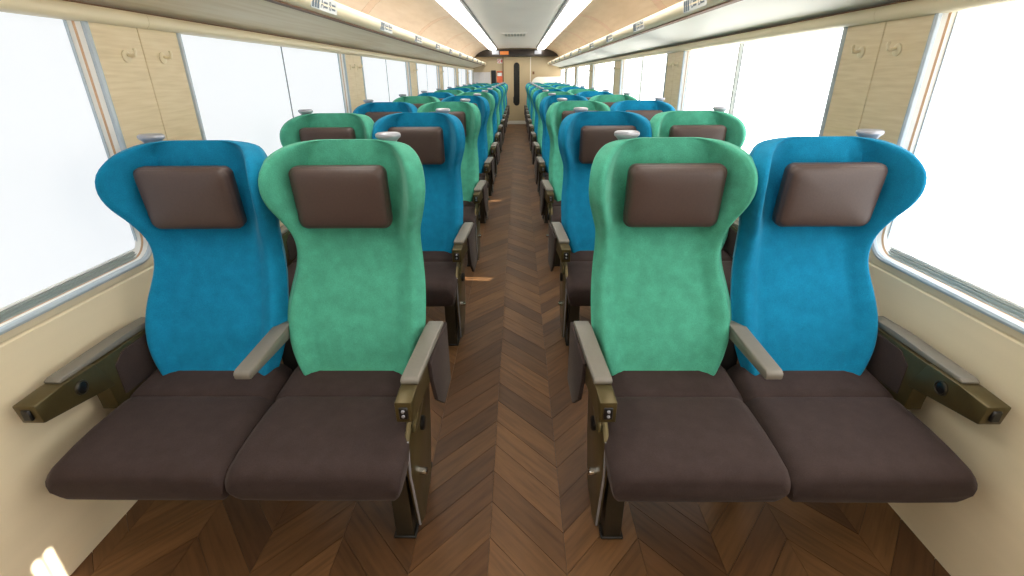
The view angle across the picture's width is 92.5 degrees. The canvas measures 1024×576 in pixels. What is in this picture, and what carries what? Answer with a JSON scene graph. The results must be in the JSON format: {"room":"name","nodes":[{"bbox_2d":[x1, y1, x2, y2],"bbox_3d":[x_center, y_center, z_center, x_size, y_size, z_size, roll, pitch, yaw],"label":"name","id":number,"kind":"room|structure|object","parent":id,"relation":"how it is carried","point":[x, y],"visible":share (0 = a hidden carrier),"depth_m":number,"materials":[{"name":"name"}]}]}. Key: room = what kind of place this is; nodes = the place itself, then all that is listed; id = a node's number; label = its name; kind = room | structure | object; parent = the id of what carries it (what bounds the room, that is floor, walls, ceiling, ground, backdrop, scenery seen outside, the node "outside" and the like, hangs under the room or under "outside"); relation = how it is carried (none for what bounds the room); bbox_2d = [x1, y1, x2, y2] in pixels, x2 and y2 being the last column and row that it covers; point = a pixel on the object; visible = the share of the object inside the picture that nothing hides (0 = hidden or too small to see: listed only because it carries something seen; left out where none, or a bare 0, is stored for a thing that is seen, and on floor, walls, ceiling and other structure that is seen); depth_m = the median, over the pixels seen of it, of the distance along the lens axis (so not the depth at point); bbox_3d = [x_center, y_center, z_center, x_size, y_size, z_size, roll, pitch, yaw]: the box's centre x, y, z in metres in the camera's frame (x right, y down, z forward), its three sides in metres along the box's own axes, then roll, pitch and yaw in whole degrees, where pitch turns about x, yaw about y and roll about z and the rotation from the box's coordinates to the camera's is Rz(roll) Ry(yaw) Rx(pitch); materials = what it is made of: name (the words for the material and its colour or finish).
{"room":"train carriage","nodes":[
{"label":"train carriage","id":0,"kind":"room"},
{"bbox_2d":[0,0,473,575],"bbox_3d":[-1.311,-2.196,6.421,0.159,1.750,18.700,0,23,1],"label":"wall","id":1,"kind":"structure","parent":0,"point":[43,533],"depth_m":1.54,"materials":[{"name":"beige wood"}]},
{"bbox_2d":[0,12,151,334],"bbox_3d":[-1.403,-0.131,0.734,0.132,0.963,2.040,0,23,1],"label":"window","id":2,"kind":"structure","parent":1,"relation":"in","point":[59,123],"depth_m":1.47,"materials":[{"name":"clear glass"}]},
{"bbox_2d":[176,33,351,155],"bbox_3d":[-1.375,-1.116,3.010,0.132,0.963,2.040,0,23,1],"label":"window","id":3,"kind":"structure","parent":1,"relation":"in","point":[240,91],"depth_m":2.61,"materials":[{"name":"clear glass"}]},
{"bbox_2d":[181,34,292,155],"bbox_3d":[-1.364,-0.905,2.563,0.003,0.815,0.982,0,23,1],"label":"roller blind","id":4,"kind":"object","parent":3,"relation":"attached to","point":[242,92],"depth_m":2.46,"materials":[{"name":"grey fabric"}]},
{"bbox_2d":[282,47,344,116],"bbox_3d":[-1.353,-1.297,3.470,0.003,0.815,0.982,0,23,1],"label":"roller blind","id":5,"kind":"object","parent":3,"relation":"attached to","point":[314,80],"depth_m":3.36,"materials":[{"name":"grey fabric"}]},
{"bbox_2d":[72,0,485,67],"bbox_3d":[-1.085,-2.949,6.093,0.428,0.153,18.700,0,23,1],"label":"luggage rack","id":6,"kind":"object","parent":1,"relation":"attached to","point":[332,22],"visible":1,"depth_m":2.58,"materials":[{"name":"beige plastic"}]},
{"bbox_2d":[361,56,411,101],"bbox_3d":[-1.347,-2.100,5.286,0.132,0.963,2.040,0,23,1],"label":"window","id":7,"kind":"structure","parent":1,"relation":"in","point":[384,80],"depth_m":5.16,"materials":[{"name":"clear glass"}]},
{"bbox_2d":[362,57,389,101],"bbox_3d":[-1.336,-1.890,4.838,0.003,0.815,0.982,0,23,1],"label":"roller blind","id":8,"kind":"object","parent":7,"relation":"attached to","point":[375,70],"depth_m":4.83,"materials":[{"name":"grey fabric"}]},
{"bbox_2d":[386,60,407,101],"bbox_3d":[-1.325,-2.282,5.746,0.003,0.815,0.982,0,23,1],"label":"roller blind","id":9,"kind":"object","parent":7,"relation":"attached to","point":[396,71],"depth_m":5.62,"materials":[{"name":"grey fabric"}]},
{"bbox_2d":[333,0,487,57],"bbox_3d":[-1.089,-3.158,6.002,0.639,0.606,18.700,0,23,1],"label":"trim","id":10,"kind":"structure","parent":1,"relation":"attached to","point":[428,19],"depth_m":5.81,"materials":[{"name":"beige plastic"}]},
{"bbox_2d":[416,63,439,94],"bbox_3d":[-1.319,-3.085,7.562,0.132,0.963,2.040,0,23,1],"label":"window","id":11,"kind":"structure","parent":1,"relation":"in","point":[428,76],"depth_m":7.55,"materials":[{"name":"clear glass"}]},
{"bbox_2d":[417,64,427,93],"bbox_3d":[-1.308,-2.874,7.114,0.003,0.815,0.982,0,23,1],"label":"roller blind","id":12,"kind":"object","parent":11,"relation":"attached to","point":[422,68],"depth_m":7.15,"materials":[{"name":"grey fabric"}]},
{"bbox_2d":[426,65,436,91],"bbox_3d":[-1.297,-3.267,8.021,0.003,0.815,0.982,0,23,1],"label":"roller blind","id":13,"kind":"object","parent":11,"relation":"attached to","point":[431,70],"depth_m":7.90,"materials":[{"name":"grey fabric"}]},
{"bbox_2d":[442,66,456,89],"bbox_3d":[-1.292,-4.070,9.838,0.132,0.963,2.040,0,23,1],"label":"window","id":14,"kind":"structure","parent":1,"relation":"in","point":[449,74],"depth_m":9.97,"materials":[{"name":"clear glass"}]},
{"bbox_2d":[443,67,448,89],"bbox_3d":[-1.281,-3.859,9.390,0.003,0.815,0.982,0,23,1],"label":"roller blind","id":15,"kind":"object","parent":14,"relation":"attached to","point":[445,74],"depth_m":9.43,"materials":[{"name":"grey fabric"}]},
{"bbox_2d":[448,67,454,87],"bbox_3d":[-1.270,-4.252,10.297,0.003,0.815,0.982,0,23,1],"label":"roller blind","id":16,"kind":"object","parent":14,"relation":"attached to","point":[451,71],"depth_m":10.28,"materials":[{"name":"grey fabric"}]},
{"bbox_2d":[458,69,466,86],"bbox_3d":[-1.264,-5.055,12.114,0.132,0.963,2.040,0,23,1],"label":"window","id":17,"kind":"structure","parent":1,"relation":"in","point":[462,73],"depth_m":12.31,"materials":[{"name":"clear glass"}]},
{"bbox_2d":[458,69,461,86],"bbox_3d":[-1.253,-4.844,11.666,0.003,0.815,0.982,0,23,1],"label":"roller blind","id":18,"kind":"object","parent":17,"relation":"attached to","point":[459,70],"depth_m":11.68,"materials":[{"name":"grey fabric"}]},
{"bbox_2d":[461,69,465,85],"bbox_3d":[-1.242,-5.237,12.573,0.003,0.815,0.982,0,23,1],"label":"roller blind","id":19,"kind":"object","parent":17,"relation":"attached to","point":[463,71],"depth_m":12.54,"materials":[{"name":"grey fabric"}]},
{"bbox_2d":[468,70,473,83],"bbox_3d":[-1.239,-5.941,14.160,0.132,0.963,1.540,0,23,1],"label":"window","id":20,"kind":"structure","parent":1,"relation":"in","point":[470,75],"depth_m":14.39,"materials":[{"name":"clear glass"}]},
{"bbox_2d":[70,124,950,575],"bbox_3d":[0.050,-1.403,6.793,3.002,0.060,18.879,0,23,1],"label":"floor","id":21,"kind":"structure","parent":0,"point":[508,495],"depth_m":1.67,"materials":[{"name":"brown wood"}]},
{"bbox_2d":[12,132,450,537],"bbox_3d":[-0.764,0.179,1.539,1.074,1.220,0.710,0,23,1],"label":"seat","id":22,"kind":"object","parent":21,"relation":"on","point":[204,400],"visible":1,"depth_m":1.54,"materials":[{"name":"fabric"}]},
{"bbox_2d":[20,410,34,420],"bbox_3d":[-1.272,0.334,1.286,0.024,0.033,0.011,0,23,1],"label":"socket","id":23,"kind":"object","parent":22,"relation":"attached to","point":[26,415],"depth_m":1.28,"materials":[{"name":"black plastic"}]},
{"bbox_2d":[45,363,292,499],"bbox_3d":[-1.012,0.431,1.531,0.488,0.168,0.490,0,23,1],"label":"seat cushion","id":24,"kind":"object","parent":22,"relation":"on","point":[177,431],"depth_m":1.40,"materials":[{"name":"brown fabric"}]},
{"bbox_2d":[133,166,246,228],"bbox_3d":[-1.015,-0.285,1.555,0.298,0.200,0.086,0,23,1],"label":"headrest pillow","id":25,"kind":"object","parent":22,"relation":"on","point":[171,197],"depth_m":1.52,"materials":[{"name":"brown leather"}]},
{"bbox_2d":[225,366,408,500],"bbox_3d":[-0.532,0.430,1.525,0.476,0.168,0.490,0,23,1],"label":"seat cushion","id":26,"kind":"object","parent":22,"relation":"on","point":[322,433],"depth_m":1.38,"materials":[{"name":"brown fabric"}]},
{"bbox_2d":[289,165,392,228],"bbox_3d":[-0.535,-0.286,1.549,0.298,0.200,0.086,0,23,1],"label":"headrest pillow","id":27,"kind":"object","parent":22,"relation":"on","point":[320,196],"depth_m":1.51,"materials":[{"name":"brown leather"}]},
{"bbox_2d":[398,407,408,418],"bbox_3d":[-0.290,0.335,1.311,0.024,0.038,0.007,0,23,1],"label":"socket","id":28,"kind":"object","parent":22,"relation":"attached to","point":[403,412],"depth_m":1.31,"materials":[{"name":"black plastic"}]},
{"bbox_2d":[280,108,476,345],"bbox_3d":[-0.751,-0.313,2.677,1.074,1.220,0.710,0,23,1],"label":"seat","id":29,"kind":"object","parent":21,"relation":"on","point":[438,137],"visible":0.5,"depth_m":2.69,"materials":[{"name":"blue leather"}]},
{"bbox_2d":[287,257,296,296],"bbox_3d":[-0.998,-0.062,2.669,0.488,0.168,0.490,0,23,1],"label":"seat cushion","id":30,"kind":"object","parent":29,"relation":"on","point":[291,261],"depth_m":2.62,"materials":[{"name":"brown fabric"}]},
{"bbox_2d":[299,127,355,141],"bbox_3d":[-1.001,-0.778,2.693,0.298,0.200,0.086,0,23,1],"label":"headrest pillow","id":31,"kind":"object","parent":29,"relation":"on","point":[305,133],"depth_m":2.63,"materials":[{"name":"brown leather"}]},
{"bbox_2d":[388,127,444,164],"bbox_3d":[-0.521,-0.779,2.687,0.298,0.200,0.086,0,23,1],"label":"headrest pillow","id":32,"kind":"object","parent":29,"relation":"on","point":[428,143],"depth_m":2.64,"materials":[{"name":"brown leather"}]},
{"bbox_2d":[422,251,457,306],"bbox_3d":[-0.518,-0.063,2.663,0.476,0.168,0.490,0,23,1],"label":"seat cushion","id":33,"kind":"object","parent":29,"relation":"on","point":[441,273],"depth_m":2.51,"materials":[{"name":"brown fabric"}]},
{"bbox_2d":[454,253,458,259],"bbox_3d":[-0.276,-0.157,2.449,0.024,0.038,0.007,0,23,1],"label":"socket","id":34,"kind":"object","parent":29,"relation":"attached to","point":[456,255],"depth_m":2.44,"materials":[{"name":"black plastic"}]},
{"bbox_2d":[353,99,487,266],"bbox_3d":[-0.737,-0.806,3.815,1.074,1.220,0.710,0,23,1],"label":"seat","id":35,"kind":"object","parent":21,"relation":"on","point":[474,190],"visible":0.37,"depth_m":3.83,"materials":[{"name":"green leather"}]},
{"bbox_2d":[365,112,401,122],"bbox_3d":[-0.988,-1.270,3.831,0.298,0.200,0.086,0,23,1],"label":"headrest pillow","id":36,"kind":"object","parent":35,"relation":"on","point":[374,116],"depth_m":3.77,"materials":[{"name":"brown leather"}]},
{"bbox_2d":[448,111,466,136],"bbox_3d":[-0.508,-1.271,3.825,0.298,0.200,0.086,0,23,1],"label":"headrest pillow","id":37,"kind":"object","parent":35,"relation":"on","point":[461,115],"depth_m":3.78,"materials":[{"name":"brown leather"}]},
{"bbox_2d":[463,201,475,226],"bbox_3d":[-0.504,-0.555,3.801,0.476,0.168,0.490,0,23,1],"label":"seat cushion","id":38,"kind":"object","parent":35,"relation":"on","point":[469,208],"depth_m":3.70,"materials":[{"name":"brown fabric"}]},
{"bbox_2d":[393,93,494,222],"bbox_3d":[-0.723,-1.298,4.953,1.074,1.220,0.710,0,23,1],"label":"seat","id":39,"kind":"object","parent":21,"relation":"on","point":[486,163],"visible":0.23,"depth_m":4.97,"materials":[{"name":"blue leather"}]},
{"bbox_2d":[479,172,485,180],"bbox_3d":[-0.490,-1.048,4.939,0.476,0.168,0.490,0,23,1],"label":"seat cushion","id":40,"kind":"object","parent":39,"relation":"on","point":[482,176],"depth_m":4.99,"materials":[{"name":"brown fabric"}]},
{"bbox_2d":[417,90,498,195],"bbox_3d":[-0.709,-1.790,6.091,1.074,1.220,0.710,0,23,1],"label":"seat","id":41,"kind":"object","parent":21,"relation":"on","point":[493,147],"visible":0.25,"depth_m":6.10,"materials":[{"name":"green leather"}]},
{"bbox_2d":[435,88,501,176],"bbox_3d":[-0.695,-2.283,7.229,1.074,1.220,0.710,0,23,1],"label":"seat","id":42,"kind":"object","parent":21,"relation":"on","point":[497,136],"visible":0.19,"depth_m":7.24,"materials":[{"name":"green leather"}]},
{"bbox_2d":[446,86,503,160],"bbox_3d":[-0.681,-2.775,8.367,1.074,1.220,0.710,0,23,1],"label":"seat","id":43,"kind":"object","parent":21,"relation":"on","point":[500,127],"visible":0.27,"depth_m":8.38,"materials":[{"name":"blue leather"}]},
{"bbox_2d":[455,85,505,152],"bbox_3d":[-0.667,-3.268,9.505,1.074,1.220,0.710,0,23,1],"label":"seat","id":44,"kind":"object","parent":21,"relation":"on","point":[502,121],"visible":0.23,"depth_m":9.51,"materials":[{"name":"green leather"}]},
{"bbox_2d":[463,84,506,144],"bbox_3d":[-0.653,-3.760,10.643,1.074,1.220,0.710,0,23,1],"label":"seat","id":45,"kind":"object","parent":21,"relation":"on","point":[504,116],"visible":0.15,"depth_m":10.65,"materials":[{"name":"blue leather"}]},
{"bbox_2d":[468,83,507,136],"bbox_3d":[-0.640,-4.253,11.781,1.074,1.220,0.710,0,23,1],"label":"seat","id":46,"kind":"object","parent":21,"relation":"on","point":[505,111],"visible":0.14,"depth_m":11.79,"materials":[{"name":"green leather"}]},
{"bbox_2d":[472,83,508,132],"bbox_3d":[-0.626,-4.745,12.918,1.074,1.220,0.710,0,23,1],"label":"seat","id":47,"kind":"object","parent":21,"relation":"on","point":[506,108],"visible":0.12,"depth_m":12.93,"materials":[{"name":"blue fabric"}]},
{"bbox_2d":[476,82,509,127],"bbox_3d":[-0.612,-5.238,14.056,1.074,1.220,0.710,0,23,1],"label":"seat","id":48,"kind":"object","parent":21,"relation":"on","point":[476,82],"visible":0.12,"depth_m":14.06,"materials":[{"name":"teal fabric"}]},
{"bbox_2d":[524,82,557,114],"bbox_3d":[0.888,-5.241,14.037,1.074,1.220,0.710,0,23,1],"label":"seat","id":49,"kind":"object","parent":21,"relation":"on","point":[529,82],"visible":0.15,"depth_m":14.04,"materials":[{"name":"teal fabric"}]},
{"bbox_2d":[525,82,560,110],"bbox_3d":[0.874,-4.748,12.899,1.074,1.220,0.710,0,23,1],"label":"seat","id":50,"kind":"object","parent":21,"relation":"on","point":[526,108],"visible":0.12,"depth_m":12.90,"materials":[{"name":"teal fabric"}]},
{"bbox_2d":[525,83,565,121],"bbox_3d":[0.860,-4.256,11.761,1.074,1.220,0.710,0,23,1],"label":"seat","id":51,"kind":"object","parent":21,"relation":"on","point":[526,111],"visible":0.11,"depth_m":11.77,"materials":[{"name":"teal fabric"}]},
{"bbox_2d":[532,77,560,83],"bbox_3d":[1.017,-5.649,14.814,0.860,1.350,0.060,0,23,1],"label":"partition panel","id":52,"kind":"object","parent":21,"relation":"on","point":[542,80],"visible":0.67,"depth_m":14.55,"materials":[{"name":"white"}]},
{"bbox_2d":[526,84,570,142],"bbox_3d":[0.847,-3.764,10.623,1.074,1.220,0.710,0,23,1],"label":"seat","id":53,"kind":"object","parent":21,"relation":"on","point":[532,85],"visible":0.16,"depth_m":10.63,"materials":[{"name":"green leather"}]},
{"bbox_2d":[527,85,576,151],"bbox_3d":[0.833,-3.271,9.485,1.074,1.220,0.710,0,23,1],"label":"seat","id":54,"kind":"object","parent":21,"relation":"on","point":[529,121],"visible":0.18,"depth_m":9.49,"materials":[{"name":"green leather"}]},
{"bbox_2d":[528,86,585,149],"bbox_3d":[0.819,-2.779,8.347,1.074,1.220,0.710,0,23,1],"label":"seat","id":55,"kind":"object","parent":21,"relation":"on","point":[530,126],"visible":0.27,"depth_m":8.35,"materials":[{"name":"blue fabric"}]},
{"bbox_2d":[530,87,596,173],"bbox_3d":[0.805,-2.286,7.209,1.074,1.220,0.710,0,23,1],"label":"seat","id":56,"kind":"object","parent":21,"relation":"on","point":[533,135],"visible":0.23,"depth_m":7.22,"materials":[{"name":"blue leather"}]},
{"bbox_2d":[532,89,613,195],"bbox_3d":[0.791,-1.794,6.071,1.074,1.220,0.710,0,23,1],"label":"seat","id":57,"kind":"object","parent":21,"relation":"on","point":[536,146],"visible":0.2,"depth_m":6.08,"materials":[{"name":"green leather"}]},
{"bbox_2d":[535,92,636,222],"bbox_3d":[0.777,-1.301,4.933,1.074,1.220,0.710,0,23,1],"label":"seat","id":58,"kind":"object","parent":21,"relation":"on","point":[541,163],"visible":0.27,"depth_m":4.95,"materials":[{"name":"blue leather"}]},
{"bbox_2d":[544,172,548,179],"bbox_3d":[0.545,-1.050,4.925,0.476,0.168,0.490,0,23,1],"label":"seat cushion","id":59,"kind":"object","parent":58,"relation":"on","point":[546,175],"depth_m":4.98,"materials":[{"name":"brown fabric"}]},
{"bbox_2d":[602,102,615,106],"bbox_3d":[1.026,-1.767,4.943,0.298,0.200,0.086,0,23,1],"label":"headrest pillow","id":60,"kind":"object","parent":58,"relation":"on","point":[609,104],"depth_m":4.88,"materials":[{"name":"brown leather"}]},
{"bbox_2d":[540,97,675,265],"bbox_3d":[0.763,-0.809,3.795,1.074,1.220,0.710,0,23,1],"label":"seat","id":61,"kind":"object","parent":21,"relation":"on","point":[551,189],"visible":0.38,"depth_m":3.81,"materials":[{"name":"green fabric"}]},
{"bbox_2d":[551,200,561,223],"bbox_3d":[0.532,-0.557,3.787,0.476,0.168,0.490,0,23,1],"label":"seat cushion","id":62,"kind":"object","parent":61,"relation":"on","point":[556,206],"depth_m":3.69,"materials":[{"name":"brown fabric"}]},
{"bbox_2d":[561,110,596,121],"bbox_3d":[0.532,-1.273,3.811,0.298,0.200,0.086,0,23,1],"label":"headrest pillow","id":63,"kind":"object","parent":61,"relation":"on","point":[565,113],"depth_m":3.75,"materials":[{"name":"brown leather"}]},
{"bbox_2d":[625,110,662,120],"bbox_3d":[1.012,-1.274,3.805,0.298,0.200,0.086,0,23,1],"label":"headrest pillow","id":64,"kind":"object","parent":61,"relation":"on","point":[648,114],"depth_m":3.74,"materials":[{"name":"brown leather"}]},
{"bbox_2d":[548,106,745,345],"bbox_3d":[0.749,-0.316,2.657,1.074,1.220,0.710,0,23,1],"label":"seat","id":65,"kind":"object","parent":21,"relation":"on","point":[582,133],"visible":0.38,"depth_m":2.67,"materials":[{"name":"blue fabric"}]},
{"bbox_2d":[566,251,593,305],"bbox_3d":[0.518,-0.065,2.649,0.476,0.168,0.490,0,23,1],"label":"seat cushion","id":66,"kind":"object","parent":65,"relation":"on","point":[579,268],"depth_m":2.50,"materials":[{"name":"brown fabric"}]},
{"bbox_2d":[579,125,635,163],"bbox_3d":[0.518,-0.781,2.673,0.298,0.200,0.086,0,23,1],"label":"headrest pillow","id":67,"kind":"object","parent":65,"relation":"on","point":[592,138],"depth_m":2.63,"materials":[{"name":"brown leather"}]},
{"bbox_2d":[669,125,726,140],"bbox_3d":[0.998,-0.782,2.667,0.298,0.200,0.086,0,23,1],"label":"headrest pillow","id":68,"kind":"object","parent":65,"relation":"on","point":[719,132],"depth_m":2.60,"materials":[{"name":"brown leather"}]},
{"bbox_2d":[721,248,732,296],"bbox_3d":[0.998,-0.066,2.643,0.488,0.168,0.490,0,23,1],"label":"seat cushion","id":69,"kind":"object","parent":65,"relation":"on","point":[726,253],"depth_m":2.64,"materials":[{"name":"brown fabric"}]},
{"bbox_2d":[567,129,1010,538],"bbox_3d":[0.736,0.176,1.520,1.074,1.220,0.710,0,23,1],"label":"seat","id":70,"kind":"object","parent":21,"relation":"on","point":[820,393],"visible":1,"depth_m":1.52,"materials":[{"name":"fabric"}]},
{"bbox_2d":[603,408,612,419],"bbox_3d":[0.256,0.334,1.304,0.024,0.038,0.007,0,23,1],"label":"socket","id":71,"kind":"object","parent":70,"relation":"attached to","point":[607,412],"depth_m":1.30,"materials":[{"name":"black plastic"}]},
{"bbox_2d":[623,163,726,226],"bbox_3d":[0.505,-0.288,1.535,0.298,0.200,0.086,0,23,1],"label":"headrest pillow","id":72,"kind":"object","parent":70,"relation":"on","point":[654,194],"depth_m":1.50,"materials":[{"name":"brown leather"}]},
{"bbox_2d":[604,365,790,501],"bbox_3d":[0.504,0.427,1.511,0.476,0.168,0.490,0,23,1],"label":"seat cushion","id":73,"kind":"object","parent":70,"relation":"on","point":[679,433],"depth_m":1.37,"materials":[{"name":"brown fabric"}]},
{"bbox_2d":[772,162,887,226],"bbox_3d":[0.985,-0.290,1.529,0.298,0.200,0.086,0,23,1],"label":"headrest pillow","id":74,"kind":"object","parent":70,"relation":"on","point":[807,194],"depth_m":1.50,"materials":[{"name":"brown leather"}]},
{"bbox_2d":[727,363,977,502],"bbox_3d":[0.984,0.426,1.505,0.488,0.168,0.490,0,23,1],"label":"seat cushion","id":75,"kind":"object","parent":70,"relation":"on","point":[839,433],"depth_m":1.38,"materials":[{"name":"brown fabric"}]},
{"bbox_2d":[988,411,1002,421],"bbox_3d":[1.236,0.329,1.254,0.024,0.033,0.011,0,23,1],"label":"socket","id":76,"kind":"object","parent":70,"relation":"attached to","point":[993,416],"depth_m":1.25,"materials":[{"name":"black plastic"}]},
{"bbox_2d":[464,0,564,47],"bbox_3d":[0.035,-3.419,5.875,3.000,0.110,18.700,0,23,1],"label":"ceiling","id":77,"kind":"structure","parent":0,"point":[497,17],"depth_m":6.94,"materials":[{"name":"white paint"}]},
{"bbox_2d":[436,0,497,49],"bbox_3d":[-0.660,-3.331,5.807,0.292,0.108,18.470,0,23,1],"label":"ceiling light","id":78,"kind":"object","parent":77,"relation":"attached to","point":[459,9],"visible":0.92,"depth_m":6.64,"materials":[{"name":"white plastic"}]},
{"bbox_2d":[502,33,527,36],"bbox_3d":[0.062,-5.014,9.707,0.500,0.011,0.900,0,23,1],"label":"ceiling vent","id":79,"kind":"object","parent":77,"relation":"in","point":[503,34],"visible":0.98,"depth_m":9.60,"materials":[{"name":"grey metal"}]},
{"bbox_2d":[536,0,590,49],"bbox_3d":[0.728,-3.334,5.789,0.292,0.108,18.470,0,23,1],"label":"ceiling light","id":80,"kind":"object","parent":77,"relation":"attached to","point":[569,9],"visible":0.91,"depth_m":6.70,"materials":[{"name":"white plastic"}]},
{"bbox_2d":[473,48,560,83],"bbox_3d":[0.147,-6.132,14.900,3.000,2.300,0.100,0,23,1],"label":"wall","id":81,"kind":"structure","parent":0,"point":[539,67],"depth_m":14.69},
{"bbox_2d":[491,70,495,83],"bbox_3d":[-0.554,-6.322,14.797,0.140,0.460,0.030,0,23,1],"label":"notice board","id":82,"kind":"object","parent":81,"relation":"attached to","point":[493,72],"visible":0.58,"depth_m":14.76,"materials":[{"name":"black plastic"}]},
{"bbox_2d":[497,71,502,82],"bbox_3d":[-0.369,-6.317,14.808,0.170,0.440,0.010,0,23,1],"label":"poster","id":83,"kind":"object","parent":81,"relation":"attached to","point":[500,74],"visible":0.82,"depth_m":14.79,"materials":[{"name":"orange paper"}]},
{"bbox_2d":[503,57,529,123],"bbox_3d":[0.148,-5.987,14.918,0.800,1.900,0.080,0,23,1],"label":"door","id":84,"kind":"structure","parent":81,"relation":"in","point":[516,69],"depth_m":14.84,"materials":[{"name":"beige wood"}]},
{"bbox_2d":[475,49,557,56],"bbox_3d":[0.140,-6.918,14.425,2.434,0.190,0.225,0,23,1],"label":"wall panel","id":85,"kind":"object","parent":81,"relation":"attached to","point":[498,52],"depth_m":14.33,"materials":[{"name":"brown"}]},
{"bbox_2d":[560,0,1023,575],"bbox_3d":[1.400,-2.202,6.386,0.159,1.750,18.700,0,23,1],"label":"wall","id":86,"kind":"structure","parent":0,"point":[981,534],"depth_m":1.52,"materials":[{"name":"beige plastic"}]},
{"bbox_2d":[560,69,564,83],"bbox_3d":[1.515,-5.947,14.124,0.132,0.963,1.540,0,23,1],"label":"window","id":87,"kind":"structure","parent":86,"relation":"in","point":[562,74],"depth_m":14.57,"materials":[{"name":"clear glass"}]},
{"bbox_2d":[566,68,574,85],"bbox_3d":[1.490,-5.061,12.077,0.132,0.963,2.040,0,23,1],"label":"window","id":88,"kind":"structure","parent":86,"relation":"in","point":[570,73],"depth_m":12.35,"materials":[{"name":"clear glass"}]},
{"bbox_2d":[568,68,570,84],"bbox_3d":[1.479,-5.257,12.571,0.003,0.815,0.908,0,23,1],"label":"roller blind","id":89,"kind":"object","parent":88,"relation":"attached to","point":[569,70],"depth_m":12.59,"materials":[{"name":"white fabric"}]},
{"bbox_2d":[572,68,574,85],"bbox_3d":[1.468,-4.856,11.643,0.003,0.815,1.008,0,23,1],"label":"roller blind","id":90,"kind":"object","parent":88,"relation":"attached to","point":[573,69],"depth_m":11.69,"materials":[{"name":"white fabric"}]},
{"bbox_2d":[576,65,589,88],"bbox_3d":[1.462,-4.076,9.802,0.132,0.963,2.040,0,23,1],"label":"window","id":91,"kind":"structure","parent":86,"relation":"in","point":[582,79],"depth_m":9.90,"materials":[{"name":"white glass"}]},
{"bbox_2d":[579,66,583,86],"bbox_3d":[1.452,-4.272,10.295,0.003,0.815,0.908,0,23,1],"label":"roller blind","id":92,"kind":"object","parent":91,"relation":"attached to","point":[581,69],"depth_m":10.21,"materials":[{"name":"white fabric"}]},
{"bbox_2d":[584,66,588,88],"bbox_3d":[1.440,-3.871,9.367,0.003,0.815,1.008,0,23,1],"label":"roller blind","id":93,"kind":"object","parent":91,"relation":"attached to","point":[586,73],"depth_m":9.47,"materials":[{"name":"white fabric"}]},
{"bbox_2d":[592,62,614,92],"bbox_3d":[1.434,-3.091,7.526,0.132,0.963,2.040,0,23,1],"label":"window","id":94,"kind":"structure","parent":86,"relation":"in","point":[603,74],"depth_m":7.52,"materials":[{"name":"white glass"}]},
{"bbox_2d":[595,63,603,90],"bbox_3d":[1.424,-3.288,8.020,0.003,0.815,0.908,0,23,1],"label":"roller blind","id":95,"kind":"object","parent":94,"relation":"attached to","point":[599,68],"depth_m":7.96,"materials":[{"name":"white fabric"}]},
{"bbox_2d":[604,62,614,92],"bbox_3d":[1.413,-2.886,7.091,0.003,0.815,1.008,0,23,1],"label":"roller blind","id":96,"kind":"object","parent":94,"relation":"attached to","point":[608,67],"depth_m":7.09,"materials":[{"name":"white fabric"}]},
{"bbox_2d":[545,0,682,56],"bbox_3d":[1.162,-3.163,5.972,0.639,0.606,18.700,0,23,1],"label":"trim","id":97,"kind":"structure","parent":86,"relation":"attached to","point":[598,19],"depth_m":5.99,"materials":[{"name":"beige wood"}]},
{"bbox_2d":[619,54,667,99],"bbox_3d":[1.407,-2.107,5.250,0.132,0.963,2.040,0,23,1],"label":"window","id":98,"kind":"structure","parent":86,"relation":"in","point":[645,78],"depth_m":5.13,"materials":[{"name":"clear glass"}]},
{"bbox_2d":[623,58,641,99],"bbox_3d":[1.396,-2.303,5.744,0.003,0.815,0.908,0,23,1],"label":"roller blind","id":99,"kind":"object","parent":98,"relation":"attached to","point":[632,67],"depth_m":5.67,"materials":[{"name":"white fabric"}]},
{"bbox_2d":[640,54,666,99],"bbox_3d":[1.385,-1.901,4.815,0.003,0.815,1.008,0,23,1],"label":"roller blind","id":100,"kind":"object","parent":98,"relation":"attached to","point":[652,76],"depth_m":4.82,"materials":[{"name":"white fabric"}]},
{"bbox_2d":[547,0,904,66],"bbox_3d":[1.162,-2.953,6.063,0.428,0.153,18.700,0,23,1],"label":"luggage rack","id":101,"kind":"object","parent":86,"relation":"attached to","point":[686,21],"visible":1,"depth_m":2.75,"materials":[{"name":"grey plastic"}]},
{"bbox_2d":[677,27,847,153],"bbox_3d":[1.379,-1.122,2.974,0.132,0.963,2.040,0,23,1],"label":"window","id":102,"kind":"structure","parent":86,"relation":"in","point":[780,87],"depth_m":2.58,"materials":[{"name":"clear glass"}]},
{"bbox_2d":[684,44,738,112],"bbox_3d":[1.368,-1.318,3.468,0.003,0.815,0.908,0,23,1],"label":"roller blind","id":103,"kind":"object","parent":102,"relation":"attached to","point":[709,74],"depth_m":3.39,"materials":[{"name":"white fabric"}]},
{"bbox_2d":[733,28,842,153],"bbox_3d":[1.357,-0.916,2.539,0.003,0.815,1.008,0,23,1],"label":"roller blind","id":104,"kind":"object","parent":102,"relation":"attached to","point":[781,87],"depth_m":2.44,"materials":[{"name":"white fabric"}]},
{"bbox_2d":[871,2,1023,333],"bbox_3d":[1.351,-0.137,0.698,0.132,0.963,2.040,0,23,1],"label":"window","id":105,"kind":"structure","parent":86,"relation":"in","point":[963,238],"depth_m":1.43,"materials":[{"name":"clear glass"}]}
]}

